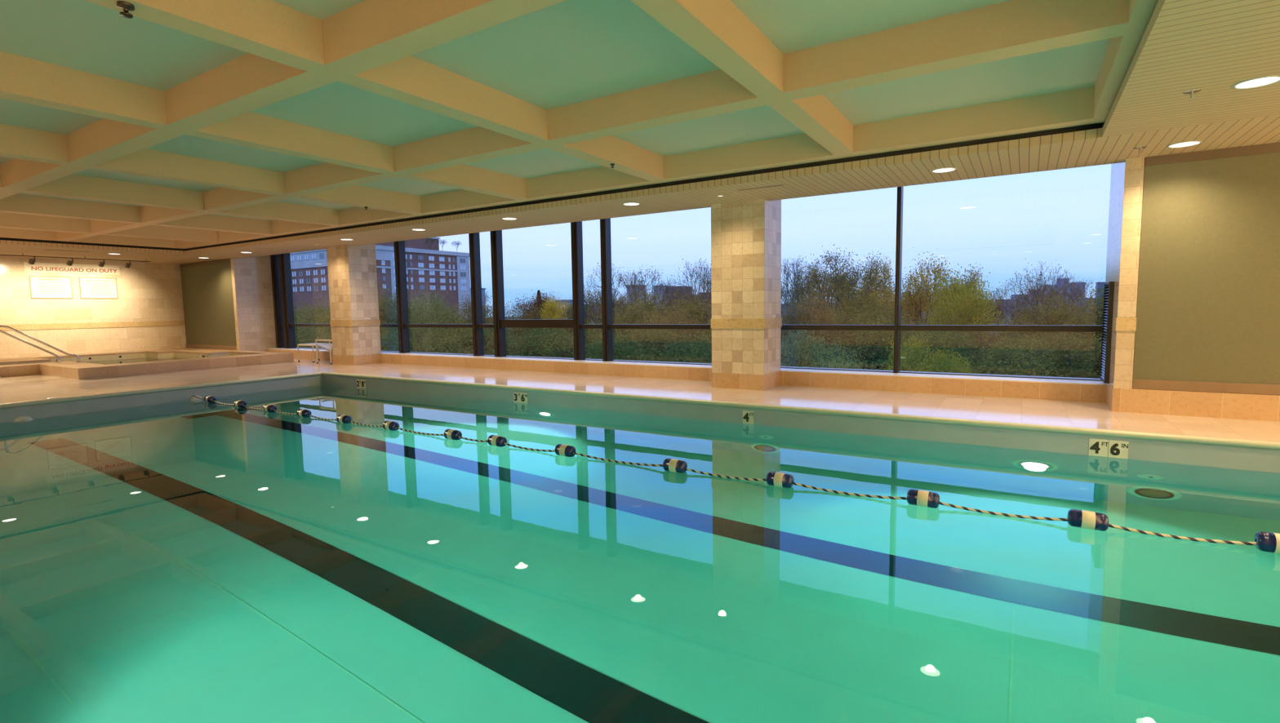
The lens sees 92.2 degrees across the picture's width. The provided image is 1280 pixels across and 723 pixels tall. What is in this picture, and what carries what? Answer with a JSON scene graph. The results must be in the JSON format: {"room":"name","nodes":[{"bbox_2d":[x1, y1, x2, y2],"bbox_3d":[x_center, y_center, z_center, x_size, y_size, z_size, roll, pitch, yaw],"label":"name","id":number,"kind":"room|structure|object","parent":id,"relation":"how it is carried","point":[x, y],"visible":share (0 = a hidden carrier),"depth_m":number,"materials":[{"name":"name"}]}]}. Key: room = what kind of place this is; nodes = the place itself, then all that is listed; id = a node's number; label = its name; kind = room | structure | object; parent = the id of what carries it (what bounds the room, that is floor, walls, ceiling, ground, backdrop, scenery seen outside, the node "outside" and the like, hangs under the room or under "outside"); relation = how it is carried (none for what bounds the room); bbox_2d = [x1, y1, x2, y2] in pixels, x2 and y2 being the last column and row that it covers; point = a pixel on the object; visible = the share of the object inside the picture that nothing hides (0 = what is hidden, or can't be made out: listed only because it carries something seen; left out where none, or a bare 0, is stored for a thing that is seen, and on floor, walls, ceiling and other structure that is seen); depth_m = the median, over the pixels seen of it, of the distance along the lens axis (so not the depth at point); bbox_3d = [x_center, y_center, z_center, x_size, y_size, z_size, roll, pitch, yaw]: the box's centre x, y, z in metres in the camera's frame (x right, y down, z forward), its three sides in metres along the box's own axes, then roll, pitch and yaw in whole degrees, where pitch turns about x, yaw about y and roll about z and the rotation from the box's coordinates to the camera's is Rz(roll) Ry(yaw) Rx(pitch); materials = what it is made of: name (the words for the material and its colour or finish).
{"room":"indoor swimming pool","nodes":[
{"label":"indoor swimming pool","id":0,"kind":"room"},
{"bbox_2d":[0,256,186,358],"bbox_3d":[-18.681,-1.268,14.780,0.200,5.000,16.200,2,6,32],"label":"wall","id":1,"kind":"structure","parent":0,"point":[147,291],"depth_m":18.43,"materials":[{"name":"stone"}]},
{"bbox_2d":[28,275,72,298],"bbox_3d":[-16.783,-2.110,17.569,0.018,0.625,0.891,2,6,32],"label":"sign","id":2,"kind":"object","parent":1,"relation":"attached to","point":[41,287],"visible":1,"depth_m":17.56,"materials":[{"name":"beige paper"}]},
{"bbox_2d":[38,282,66,293],"bbox_3d":[-16.783,-2.091,17.566,0.002,0.314,0.660,2,6,32],"label":"print","id":3,"kind":"object","parent":2,"relation":"attached to","point":[43,287],"depth_m":17.59,"materials":[{"name":"beige paper"}]},
{"bbox_2d":[23,262,119,275],"bbox_3d":[-16.506,-2.705,17.976,0.018,0.280,2.128,2,6,32],"label":"sign","id":4,"kind":"object","parent":1,"relation":"attached to","point":[51,268],"visible":1,"depth_m":17.91,"materials":[{"name":"beige plastic"}]},
{"bbox_2d":[0,320,185,330],"bbox_3d":[-16.998,-0.975,17.319,0.032,0.159,7.420,2,6,32],"label":"trim","id":5,"kind":"structure","parent":1,"relation":"attached to","point":[126,324],"depth_m":18.35,"materials":[{"name":"stone"}]},
{"bbox_2d":[78,277,118,298],"bbox_3d":[-16.217,-2.198,18.471,0.018,0.625,0.885,2,6,32],"label":"sign","id":6,"kind":"object","parent":1,"relation":"attached to","point":[90,287],"visible":1,"depth_m":18.46,"materials":[{"name":"beige"}]},
{"bbox_2d":[83,283,111,294],"bbox_3d":[-16.215,-2.172,18.472,0.002,0.329,0.699,2,6,32],"label":"print","id":7,"kind":"object","parent":6,"relation":"attached to","point":[88,288],"depth_m":18.43,"materials":[{"name":"beige paper"}]},
{"bbox_2d":[230,255,276,351],"bbox_3d":[-13.165,-1.873,19.956,3.650,3.320,1.520,2,6,32],"label":"pillar","id":8,"kind":"structure","parent":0,"point":[251,277],"depth_m":18.76,"materials":[{"name":"tile"}]},
{"bbox_2d":[179,258,236,350],"bbox_3d":[-13.573,-1.770,19.434,3.445,2.720,0.110,2,6,32],"label":"wall panel","id":9,"kind":"object","parent":8,"relation":"attached to","point":[206,286],"visible":1,"depth_m":19.38,"materials":[{"name":"paint"}]},
{"bbox_2d":[326,244,381,365],"bbox_3d":[-7.368,-1.601,15.870,0.924,3.320,0.794,2,6,32],"label":"pillar","id":10,"kind":"structure","parent":0,"point":[354,322],"depth_m":15.60,"materials":[{"name":"tile"}]},
{"bbox_2d":[0,0,1279,264],"bbox_3d":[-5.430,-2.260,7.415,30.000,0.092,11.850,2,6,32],"label":"ceiling","id":11,"kind":"structure","parent":0,"point":[1086,148],"depth_m":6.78,"materials":[{"name":"beige paint"}]},
{"bbox_2d":[0,253,150,262],"bbox_3d":[-15.810,-2.796,16.265,0.022,0.079,4.800,2,6,32],"label":"track rail","id":12,"kind":"object","parent":11,"relation":"attached to","point":[22,253],"visible":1,"depth_m":16.80,"materials":[{"name":"metal"}]},
{"bbox_2d":[116,0,134,17],"bbox_3d":[-2.964,-2.028,3.553,0.080,0.065,0.078,2,6,32],"label":"ceiling fitting","id":13,"kind":"object","parent":11,"relation":"attached to","point":[126,6],"visible":1,"depth_m":3.54,"materials":[{"name":"metal"}]},
{"bbox_2d":[0,122,1104,250],"bbox_3d":[-6.634,-2.300,7.225,20.334,0.057,10.363,2,6,32],"label":"trim","id":14,"kind":"structure","parent":11,"relation":"attached to","point":[1095,126],"depth_m":8.68,"materials":[{"name":"black metal"}]},
{"bbox_2d":[931,167,956,173],"bbox_3d":[3.766,-2.372,7.638,0.286,0.009,0.286,2,6,32],"label":"recessed light","id":15,"kind":"object","parent":11,"relation":"in","point":[944,169],"visible":1,"depth_m":7.64,"materials":[{"name":"white glass"}]},
{"bbox_2d":[1166,140,1202,147],"bbox_3d":[5.783,-2.307,6.546,0.286,0.009,0.286,2,6,32],"label":"recessed light","id":16,"kind":"object","parent":11,"relation":"in","point":[1185,144],"visible":1,"depth_m":6.54,"materials":[{"name":"white glass"}]},
{"bbox_2d":[1231,75,1279,88],"bbox_3d":[4.705,-2.126,4.694,0.286,0.009,0.286,2,6,32],"label":"recessed light","id":17,"kind":"object","parent":11,"relation":"in","point":[1258,82],"visible":1,"depth_m":4.69,"materials":[{"name":"white glass"}]},
{"bbox_2d":[0,358,1279,442],"bbox_3d":[-5.982,1.302,6.755,30.000,0.900,15.260,2,6,32],"label":"floor","id":18,"kind":"structure","parent":0,"point":[13,389],"depth_m":9.62,"materials":[{"name":"tile"}]},
{"bbox_2d":[0,325,81,377],"bbox_3d":[-13.898,-0.272,14.234,0.110,1.164,1.503,2,6,32],"label":"grab rail","id":19,"kind":"object","parent":18,"relation":"on","point":[3,326],"visible":1,"depth_m":14.27,"materials":[{"name":"metal"}]},
{"bbox_2d":[0,347,293,379],"bbox_3d":[-14.206,0.517,15.621,6.575,1.116,7.260,2,6,32],"label":"tub","id":20,"kind":"object","parent":18,"relation":"on","point":[109,364],"visible":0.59,"depth_m":15.46,"materials":[{"name":"stone"}]},
{"bbox_2d":[0,329,60,362],"bbox_3d":[-14.509,-0.386,14.437,0.110,0.914,1.358,2,6,32],"label":"grab rail","id":21,"kind":"object","parent":20,"relation":"on","point":[2,331],"visible":1,"depth_m":14.59,"materials":[{"name":"metal"}]},
{"bbox_2d":[297,342,333,362],"bbox_3d":[-8.943,-0.251,16.996,0.750,0.481,0.600,2,6,32],"label":"lounge chair","id":22,"kind":"object","parent":18,"relation":"on","point":[313,344],"visible":0.86,"depth_m":16.85,"materials":[{"name":"metal"}]},
{"bbox_2d":[315,339,332,364],"bbox_3d":[-8.011,-0.370,16.317,0.860,0.808,0.708,2,6,32],"label":"lounge chair","id":23,"kind":"object","parent":18,"relation":"on","point":[328,348],"visible":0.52,"depth_m":16.15,"materials":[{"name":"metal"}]},
{"bbox_2d":[0,375,1279,473],"bbox_3d":[-1.524,2.179,6.019,18.700,2.545,8.330,2,6,32],"label":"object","id":24,"kind":"object","parent":18,"relation":"in","point":[1260,460],"visible":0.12,"depth_m":8.30,"materials":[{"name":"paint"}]},
{"bbox_2d":[513,391,528,404],"bbox_3d":[-2.079,0.630,10.726,0.329,0.185,0.010,2,6,32],"label":"depth marker","id":25,"kind":"object","parent":24,"relation":"attached to","point":[520,397],"visible":1,"depth_m":10.72,"materials":[{"name":"tile"}]},
{"bbox_2d":[0,384,1279,722],"bbox_3d":[-1.526,2.045,6.007,18.024,1.815,7.654,2,6,32],"label":"pool water","id":26,"kind":"object","parent":24,"relation":"in","point":[199,561],"visible":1,"depth_m":3.78,"materials":[{"name":"teal liquid"}]},
{"bbox_2d":[192,395,1279,554],"bbox_3d":[-0.875,0.984,6.984,18.004,0.136,0.307,2,6,31],"label":"rope","id":27,"kind":"object","parent":26,"relation":"on","point":[1268,542],"visible":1,"depth_m":5.34,"materials":[{"name":"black plastic"}]},
{"bbox_2d":[0,372,1279,449],"bbox_3d":[-1.544,0.888,5.904,18.064,0.070,7.694,2,6,32],"label":"pool edge","id":28,"kind":"structure","parent":24,"relation":"attached to","point":[1053,428],"depth_m":8.16,"materials":[{"name":"beige tile"}]},
{"bbox_2d":[742,410,753,424],"bbox_3d":[1.493,0.772,8.501,0.165,0.185,0.010,2,6,32],"label":"depth marker","id":29,"kind":"object","parent":24,"relation":"attached to","point":[748,416],"visible":1,"depth_m":8.50,"materials":[{"name":"tile"}]},
{"bbox_2d":[1088,438,1128,459],"bbox_3d":[4.865,0.905,6.402,0.329,0.185,0.010,2,6,32],"label":"depth marker","id":30,"kind":"object","parent":24,"relation":"attached to","point":[1097,447],"visible":1,"depth_m":6.40,"materials":[{"name":"tile"}]},
{"bbox_2d":[710,198,782,391],"bbox_3d":[1.760,-1.240,10.185,0.934,3.320,0.794,2,6,32],"label":"pillar","id":31,"kind":"structure","parent":0,"point":[746,321],"depth_m":9.88,"materials":[{"name":"tile"}]},
{"bbox_2d":[1105,156,1144,389],"bbox_3d":[8.415,-1.161,6.502,5.470,3.035,1.520,2,6,32],"label":"pillar","id":32,"kind":"structure","parent":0,"point":[1124,229],"depth_m":7.32,"materials":[{"name":"stone"}]},
{"bbox_2d":[302,347,1100,379],"bbox_3d":[-1.504,-1.181,13.598,31.000,5.700,0.430,2,6,32],"label":"wall","id":33,"kind":"structure","parent":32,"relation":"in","point":[303,348],"depth_m":10.75,"materials":[{"name":"stone"}]},
{"bbox_2d":[265,349,1106,403],"bbox_3d":[-2.587,0.055,13.848,20.880,0.228,0.600,2,6,32],"label":"window sill","id":34,"kind":"structure","parent":33,"relation":"attached to","point":[1029,390],"depth_m":10.03,"materials":[{"name":"stone"}]},
{"bbox_2d":[266,217,1106,385],"bbox_3d":[-2.638,-1.594,13.662,20.880,3.092,0.475,2,6,32],"label":"window","id":35,"kind":"structure","parent":34,"relation":"on","point":[577,323],"depth_m":13.15,"materials":[{"name":"brown metal"}]},
{"bbox_2d":[270,253,392,352],"bbox_3d":[-9.029,-1.870,17.796,5.650,3.074,0.210,2,6,32],"label":"window","id":36,"kind":"structure","parent":35,"relation":"on","point":[281,272],"depth_m":18.93,"materials":[{"name":"brown metal"}]},
{"bbox_2d":[780,168,1114,381],"bbox_3d":[4.070,-1.352,9.638,5.230,3.074,0.210,2,6,32],"label":"window","id":37,"kind":"structure","parent":35,"relation":"on","point":[897,327],"depth_m":9.53,"materials":[{"name":"brown metal"}]},
{"bbox_2d":[1099,281,1114,383],"bbox_3d":[6.087,-0.387,8.037,0.050,1.285,0.600,2,6,32],"label":"air vent","id":38,"kind":"object","parent":32,"relation":"in","point":[1108,291],"visible":1,"depth_m":7.83,"materials":[{"name":"metal"}]},
{"bbox_2d":[1112,316,1136,330],"bbox_3d":[5.861,-0.458,7.457,0.190,0.159,0.328,2,6,32],"label":"trim","id":39,"kind":"structure","parent":32,"relation":"attached to","point":[1118,323],"depth_m":7.33,"materials":[{"name":"stone"}]},
{"bbox_2d":[1105,383,1279,422],"bbox_3d":[8.438,0.492,6.647,5.475,0.285,1.525,2,6,32],"label":"baseboard","id":40,"kind":"structure","parent":32,"relation":"attached to","point":[1184,403],"depth_m":7.05,"materials":[{"name":"stone"}]},
{"bbox_2d":[1132,142,1279,395],"bbox_3d":[8.043,-0.938,5.934,5.098,2.699,0.110,2,6,32],"label":"wall panel","id":41,"kind":"object","parent":32,"relation":"attached to","point":[1208,308],"visible":0.94,"depth_m":6.91,"materials":[{"name":"paint"}]},
{"label":"outside","id":42,"kind":"structure","parent":0,"visible":0},
{"bbox_2d":[487,314,1101,370],"bbox_3d":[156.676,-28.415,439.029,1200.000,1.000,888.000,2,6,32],"label":"ground","id":43,"kind":"structure","parent":42,"point":[1006,317],"depth_m":369.38,"materials":[{"name":"green plant"}]},
{"bbox_2d":[293,299,330,337],"bbox_3d":[-37.310,-0.110,69.509,14.913,13.840,14.750,3,6,34],"label":"tree","id":44,"kind":"object","parent":43,"relation":"on","point":[313,311],"visible":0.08,"depth_m":69.25,"materials":[{"name":"green plant"}]},
{"bbox_2d":[293,307,331,342],"bbox_3d":[-29.565,1.032,60.803,11.111,12.860,11.234,1,5,23],"label":"tree","id":45,"kind":"object","parent":43,"relation":"on","point":[307,321],"visible":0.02,"depth_m":58.90,"materials":[{"name":"green plant"}]},
{"bbox_2d":[294,319,331,347],"bbox_3d":[-28.272,2.249,49.738,9.782,12.377,10.544,3,7,41],"label":"tree","id":46,"kind":"object","parent":43,"relation":"on","point":[300,337],"visible":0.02,"depth_m":49.95,"materials":[{"name":"green plant"}]},
{"bbox_2d":[295,319,331,348],"bbox_3d":[-24.290,2.696,46.891,10.630,11.860,9.933,-4,6,-31],"label":"tree","id":47,"kind":"object","parent":43,"relation":"on","point":[318,331],"visible":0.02,"depth_m":45.83,"materials":[{"name":"green plant"}]},
{"bbox_2d":[295,312,421,348],"bbox_3d":[-21.033,2.413,47.248,10.544,12.264,9.782,-3,5,-18],"label":"tree","id":48,"kind":"object","parent":43,"relation":"on","point":[327,337],"visible":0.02,"depth_m":46.00,"materials":[{"name":"green plant"}]},
{"bbox_2d":[289,237,471,333],"bbox_3d":[-126.650,-35.481,294.905,62.100,47.300,63.100,2,6,32],"label":"apartment building","id":49,"kind":"structure","parent":43,"relation":"on","point":[424,263],"depth_m":276.55,"materials":[{"name":"red brick"}]},
{"bbox_2d":[329,284,448,348],"bbox_3d":[-21.183,0.710,53.098,8.916,14.603,8.818,1,5,16],"label":"tree","id":50,"kind":"object","parent":43,"relation":"on","point":[388,308],"visible":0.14,"depth_m":51.55,"materials":[{"name":"green plant"}]},
{"bbox_2d":[379,323,430,352],"bbox_3d":[-15.345,3.130,40.181,9.346,11.877,5.839,3,7,39],"label":"tree","id":51,"kind":"object","parent":43,"relation":"on","point":[384,345],"visible":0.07,"depth_m":39.62,"materials":[{"name":"green plant"}]},
{"bbox_2d":[381,304,438,351],"bbox_3d":[-17.043,2.103,46.787,7.428,12.839,6.941,-3,5,-21],"label":"tree","id":52,"kind":"object","parent":43,"relation":"on","point":[416,331],"visible":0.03,"depth_m":45.94,"materials":[{"name":"green plant"}]},
{"bbox_2d":[378,281,471,337],"bbox_3d":[-21.720,-0.312,61.595,12.056,15.224,9.042,-2,5,-11],"label":"tree","id":53,"kind":"object","parent":43,"relation":"on","point":[425,309],"visible":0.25,"depth_m":60.40,"materials":[{"name":"green plant"}]},
{"bbox_2d":[409,320,487,355],"bbox_3d":[-13.456,3.182,39.859,9.735,11.770,9.843,-2,5,-10],"label":"tree","id":54,"kind":"object","parent":43,"relation":"on","point":[442,341],"visible":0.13,"depth_m":38.60,"materials":[{"name":"green plant"}]},
{"bbox_2d":[422,297,493,340],"bbox_3d":[-15.014,1.488,50.305,8.020,13.383,8.583,2,6,33],"label":"tree","id":55,"kind":"object","parent":43,"relation":"on","point":[451,311],"visible":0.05,"depth_m":49.53,"materials":[{"name":"green plant"}]},
{"bbox_2d":[433,323,523,355],"bbox_3d":[-11.178,3.140,41.975,7.176,11.440,7.887,0,5,8],"label":"tree","id":56,"kind":"object","parent":43,"relation":"on","point":[484,338],"visible":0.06,"depth_m":41.09,"materials":[{"name":"green plant"}]},
{"bbox_2d":[445,299,515,340],"bbox_3d":[-17.275,0.299,63.952,9.908,13.407,6.796,2,6,31],"label":"tree","id":57,"kind":"object","parent":43,"relation":"on","point":[484,308],"visible":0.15,"depth_m":63.69,"materials":[{"name":"green plant"}]},
{"bbox_2d":[453,288,518,333],"bbox_3d":[-17.812,-0.901,69.317,8.254,14.850,6.747,2,6,33],"label":"tree","id":58,"kind":"object","parent":43,"relation":"on","point":[486,295],"visible":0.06,"depth_m":68.51,"materials":[{"name":"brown plant"}]},
{"bbox_2d":[448,312,573,357],"bbox_3d":[-8.873,2.599,43.653,10.732,12.150,9.957,-1,5,-7],"label":"tree","id":59,"kind":"object","parent":43,"relation":"on","point":[533,345],"visible":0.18,"depth_m":42.21,"materials":[{"name":"green plant"}]},
{"bbox_2d":[504,300,549,342],"bbox_3d":[-14.507,-1.322,80.590,7.726,13.595,9.452,-2,5,-8],"label":"tree","id":60,"kind":"object","parent":43,"relation":"on","point":[536,316],"visible":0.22,"depth_m":79.24,"materials":[{"name":"green plant"}]},
{"bbox_2d":[510,289,565,328],"bbox_3d":[-15.470,-3.499,95.686,9.249,15.303,12.185,0,5,11],"label":"tree","id":61,"kind":"object","parent":43,"relation":"on","point":[536,303],"visible":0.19,"depth_m":92.42,"materials":[{"name":"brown plant"}]},
{"bbox_2d":[507,328,586,358],"bbox_3d":[-7.312,2.438,48.620,9.062,11.547,8.245,0,5,14],"label":"tree","id":62,"kind":"object","parent":43,"relation":"on","point":[522,328],"visible":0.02,"depth_m":47.56,"materials":[{"name":"green plant"}]},
{"bbox_2d":[539,286,593,347],"bbox_3d":[-8.893,-1.615,74.756,7.984,15.065,7.361,0,5,5],"label":"tree","id":63,"kind":"object","parent":43,"relation":"on","point":[552,313],"visible":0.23,"depth_m":74.61,"materials":[{"name":"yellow plant"}]},
{"bbox_2d":[526,321,624,359],"bbox_3d":[-2.916,3.114,40.611,9.127,11.443,9.228,3,6,36],"label":"tree","id":64,"kind":"object","parent":43,"relation":"on","point":[561,347],"visible":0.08,"depth_m":39.43,"materials":[{"name":"green plant"}]},
{"bbox_2d":[555,287,622,341],"bbox_3d":[-5.321,-0.140,60.411,7.609,14.539,6.685,2,6,26],"label":"tree","id":65,"kind":"object","parent":43,"relation":"on","point":[569,310],"visible":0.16,"depth_m":59.06,"materials":[{"name":"green plant"}]},
{"bbox_2d":[583,284,633,331],"bbox_3d":[-3.057,-1.116,66.859,7.015,15.278,10.227,3,6,38],"label":"tree","id":66,"kind":"object","parent":43,"relation":"on","point":[586,285],"visible":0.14,"depth_m":65.41,"materials":[{"name":"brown plant"}]},
{"bbox_2d":[555,330,684,362],"bbox_3d":[-0.651,3.347,38.280,11.572,11.322,7.229,1,5,18],"label":"tree","id":67,"kind":"object","parent":43,"relation":"on","point":[618,353],"visible":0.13,"depth_m":37.47,"materials":[{"name":"green plant"}]},
{"bbox_2d":[571,262,686,324],"bbox_3d":[-0.976,-1.141,58.612,11.093,16.746,10.709,-2,5,-12],"label":"tree","id":68,"kind":"object","parent":43,"relation":"on","point":[622,280],"visible":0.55,"depth_m":57.64,"materials":[{"name":"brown plant"}]},
{"bbox_2d":[573,280,701,354],"bbox_3d":[0.354,0.349,53.077,11.719,14.689,10.951,1,5,22],"label":"tree","id":69,"kind":"object","parent":43,"relation":"on","point":[629,319],"visible":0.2,"depth_m":51.77,"materials":[{"name":"green plant"}]},
{"bbox_2d":[599,318,711,361],"bbox_3d":[1.675,2.580,45.215,10.749,11.552,10.868,-4,6,-28],"label":"tree","id":70,"kind":"object","parent":43,"relation":"on","point":[660,339],"visible":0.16,"depth_m":42.83,"materials":[{"name":"green plant"}]},
{"bbox_2d":[626,299,709,352],"bbox_3d":[2.087,1.643,48.093,6.638,12.937,7.296,1,6,25],"label":"tree","id":71,"kind":"object","parent":43,"relation":"on","point":[675,317],"visible":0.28,"depth_m":47.39,"materials":[{"name":"green plant"}]},
{"bbox_2d":[665,285,693,312],"bbox_3d":[32.483,-47.637,509.048,14.600,28.800,20.600,2,6,32],"label":"building","id":72,"kind":"structure","parent":43,"relation":"on","point":[679,286],"depth_m":500.95,"materials":[{"name":"grey concrete"}]},
{"bbox_2d":[652,329,711,363],"bbox_3d":[3.311,3.364,38.023,6.812,11.211,10.904,2,6,27],"label":"tree","id":73,"kind":"object","parent":43,"relation":"on","point":[692,356],"visible":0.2,"depth_m":37.96,"materials":[{"name":"green plant"}]},
{"bbox_2d":[654,290,711,355],"bbox_3d":[5.215,0.547,55.215,10.053,13.731,10.164,-3,5,-18],"label":"tree","id":74,"kind":"object","parent":43,"relation":"on","point":[692,311],"visible":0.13,"depth_m":52.75,"materials":[{"name":"green plant"}]},
{"bbox_2d":[662,257,711,333],"bbox_3d":[5.535,-1.140,56.316,8.476,16.948,8.182,2,6,34],"label":"tree","id":75,"kind":"object","parent":43,"relation":"on","point":[708,283],"visible":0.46,"depth_m":55.54,"materials":[{"name":"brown plant"}]},
{"bbox_2d":[693,318,817,367],"bbox_3d":[8.237,2.390,44.976,11.561,11.770,11.689,0,5,6],"label":"tree","id":76,"kind":"object","parent":43,"relation":"on","point":[708,338],"visible":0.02,"depth_m":42.43,"materials":[{"name":"green plant"}]},
{"bbox_2d":[781,253,848,346],"bbox_3d":[15.504,-2.116,62.169,9.024,17.553,9.348,-5,6,-36],"label":"tree","id":77,"kind":"object","parent":43,"relation":"on","point":[800,271],"visible":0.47,"depth_m":60.64,"materials":[{"name":"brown plant"}]},
{"bbox_2d":[780,286,852,364],"bbox_3d":[13.892,0.790,50.816,7.588,13.793,6.904,2,6,26],"label":"tree","id":78,"kind":"object","parent":43,"relation":"on","point":[792,315],"visible":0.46,"depth_m":49.43,"materials":[{"name":"green plant"}]},
{"bbox_2d":[780,318,880,369],"bbox_3d":[11.349,2.846,41.081,9.686,11.500,7.265,1,5,17],"label":"tree","id":79,"kind":"object","parent":43,"relation":"on","point":[788,352],"visible":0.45,"depth_m":40.25,"materials":[{"name":"green plant"}]},
{"bbox_2d":[781,313,885,369],"bbox_3d":[14.658,1.961,49.022,9.185,11.713,7.509,2,6,33],"label":"tree","id":80,"kind":"object","parent":43,"relation":"on","point":[840,334],"visible":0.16,"depth_m":47.56,"materials":[{"name":"green plant"}]},
{"bbox_2d":[781,244,894,332],"bbox_3d":[18.488,-2.050,58.936,14.222,17.876,9.756,-3,5,-18],"label":"tree","id":81,"kind":"object","parent":43,"relation":"on","point":[841,283],"visible":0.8,"depth_m":57.23,"materials":[{"name":"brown plant"}]},
{"bbox_2d":[804,343,890,370],"bbox_3d":[10.375,4.229,32.422,5.698,10.296,7.597,-2,5,-8],"label":"tree","id":82,"kind":"object","parent":43,"relation":"on","point":[829,365],"visible":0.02,"depth_m":32.55,"materials":[{"name":"green plant"}]},
{"bbox_2d":[824,248,902,323],"bbox_3d":[24.270,-3.225,67.626,7.932,18.583,7.248,-3,5,-20],"label":"tree","id":83,"kind":"object","parent":43,"relation":"on","point":[887,269],"visible":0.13,"depth_m":66.03,"materials":[{"name":"green plant"}]},
{"bbox_2d":[807,277,932,355],"bbox_3d":[19.365,-0.054,54.290,11.414,14.689,12.214,-3,5,-20],"label":"tree","id":84,"kind":"object","parent":43,"relation":"on","point":[877,308],"visible":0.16,"depth_m":52.74,"materials":[{"name":"green plant"}]},
{"bbox_2d":[818,312,983,371],"bbox_3d":[18.845,2.094,47.068,11.358,11.661,11.484,-1,5,-2],"label":"tree","id":85,"kind":"object","parent":43,"relation":"on","point":[874,335],"visible":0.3,"depth_m":45.37,"materials":[{"name":"green plant"}]},
{"bbox_2d":[856,248,963,333],"bbox_3d":[26.854,-2.473,62.342,10.162,17.931,9.287,-1,5,-2],"label":"tree","id":86,"kind":"object","parent":43,"relation":"on","point":[912,300],"visible":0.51,"depth_m":60.48,"materials":[{"name":"green plant"}]},
{"bbox_2d":[862,311,986,372],"bbox_3d":[20.365,2.451,42.735,8.909,11.696,9.602,0,5,12],"label":"tree","id":87,"kind":"object","parent":43,"relation":"on","point":[952,338],"visible":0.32,"depth_m":41.12,"materials":[{"name":"green plant"}]},
{"bbox_2d":[880,330,979,373],"bbox_3d":[17.714,3.244,37.630,5.889,11.128,5.069,-1,5,1],"label":"tree","id":88,"kind":"object","parent":43,"relation":"on","point":[911,363],"visible":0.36,"depth_m":37.40,"materials":[{"name":"green plant"}]},
{"bbox_2d":[921,257,1005,358],"bbox_3d":[25.579,-0.391,49.461,5.613,16.074,6.521,-3,6,-23],"label":"tree","id":89,"kind":"object","parent":43,"relation":"on","point":[966,309],"visible":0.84,"depth_m":48.32,"materials":[{"name":"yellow plant"}]},
{"bbox_2d":[934,262,1009,332],"bbox_3d":[35.220,-2.312,66.437,7.996,16.524,9.402,3,7,40],"label":"tree","id":90,"kind":"object","parent":43,"relation":"on","point":[975,273],"visible":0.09,"depth_m":65.26,"materials":[{"name":"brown plant"}]},
{"bbox_2d":[940,319,1039,369],"bbox_3d":[26.456,2.285,46.806,8.550,11.120,9.398,3,6,36],"label":"tree","id":91,"kind":"object","parent":43,"relation":"on","point":[980,339],"visible":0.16,"depth_m":46.14,"materials":[{"name":"green plant"}]},
{"bbox_2d":[948,331,1073,377],"bbox_3d":[22.399,3.293,38.452,9.433,10.680,9.330,-5,6,-38],"label":"tree","id":92,"kind":"object","parent":43,"relation":"on","point":[1008,365],"visible":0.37,"depth_m":36.76,"materials":[{"name":"green plant"}]},
{"bbox_2d":[970,306,1101,365],"bbox_3d":[33.462,1.176,53.890,11.579,11.860,10.820,2,6,29],"label":"tree","id":93,"kind":"object","parent":43,"relation":"on","point":[1012,321],"visible":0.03,"depth_m":53.59,"materials":[{"name":"green plant"}]},
{"bbox_2d":[985,254,1088,338],"bbox_3d":[38.666,-1.977,61.340,10.977,16.680,8.861,-5,7,-40],"label":"tree","id":94,"kind":"object","parent":43,"relation":"on","point":[1024,304],"visible":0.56,"depth_m":60.61,"materials":[{"name":"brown plant"}]},
{"bbox_2d":[976,324,1102,378],"bbox_3d":[27.616,3.042,39.128,9.938,10.898,10.048,-3,6,-27],"label":"tree","id":95,"kind":"object","parent":43,"relation":"on","point":[1081,371],"visible":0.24,"depth_m":37.86,"materials":[{"name":"green plant"}]},
{"bbox_2d":[1010,278,1085,318],"bbox_3d":[283.172,-43.674,429.191,42.000,27.200,20.200,2,6,32],"label":"stepped building","id":96,"kind":"structure","parent":43,"relation":"on","point":[1058,279],"depth_m":416.01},
{"bbox_2d":[1006,285,1101,363],"bbox_3d":[35.394,0.424,52.204,10.334,13.601,11.059,3,6,37],"label":"tree","id":97,"kind":"object","parent":43,"relation":"on","point":[1051,313],"visible":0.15,"depth_m":51.39,"materials":[{"name":"green plant"}]},
{"bbox_2d":[1007,278,1102,333],"bbox_3d":[45.078,-1.563,66.084,10.117,14.830,9.564,-2,5,-7],"label":"tree","id":98,"kind":"object","parent":43,"relation":"on","point":[1086,283],"visible":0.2,"depth_m":65.13,"materials":[{"name":"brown plant"}]},
{"bbox_2d":[1013,320,1098,377],"bbox_3d":[28.024,2.745,41.937,7.787,11.013,8.559,-2,5,-12],"label":"tree","id":99,"kind":"object","parent":43,"relation":"on","point":[1048,333],"visible":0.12,"depth_m":40.41,"materials":[{"name":"green plant"}]},
{"bbox_2d":[1033,306,1101,363],"bbox_3d":[35.247,1.329,50.754,5.659,12.027,6.922,0,5,4],"label":"tree","id":100,"kind":"object","parent":43,"relation":"on","point":[1058,323],"visible":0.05,"depth_m":49.75,"materials":[{"name":"green plant"}]},
{"bbox_2d":[1067,282,1104,340],"bbox_3d":[38.821,0.408,45.318,12.346,14.712,12.482,-5,7,-40],"label":"tree","id":101,"kind":"object","parent":43,"relation":"on","point":[1096,312],"visible":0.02,"depth_m":46.01,"materials":[{"name":"green plant"}]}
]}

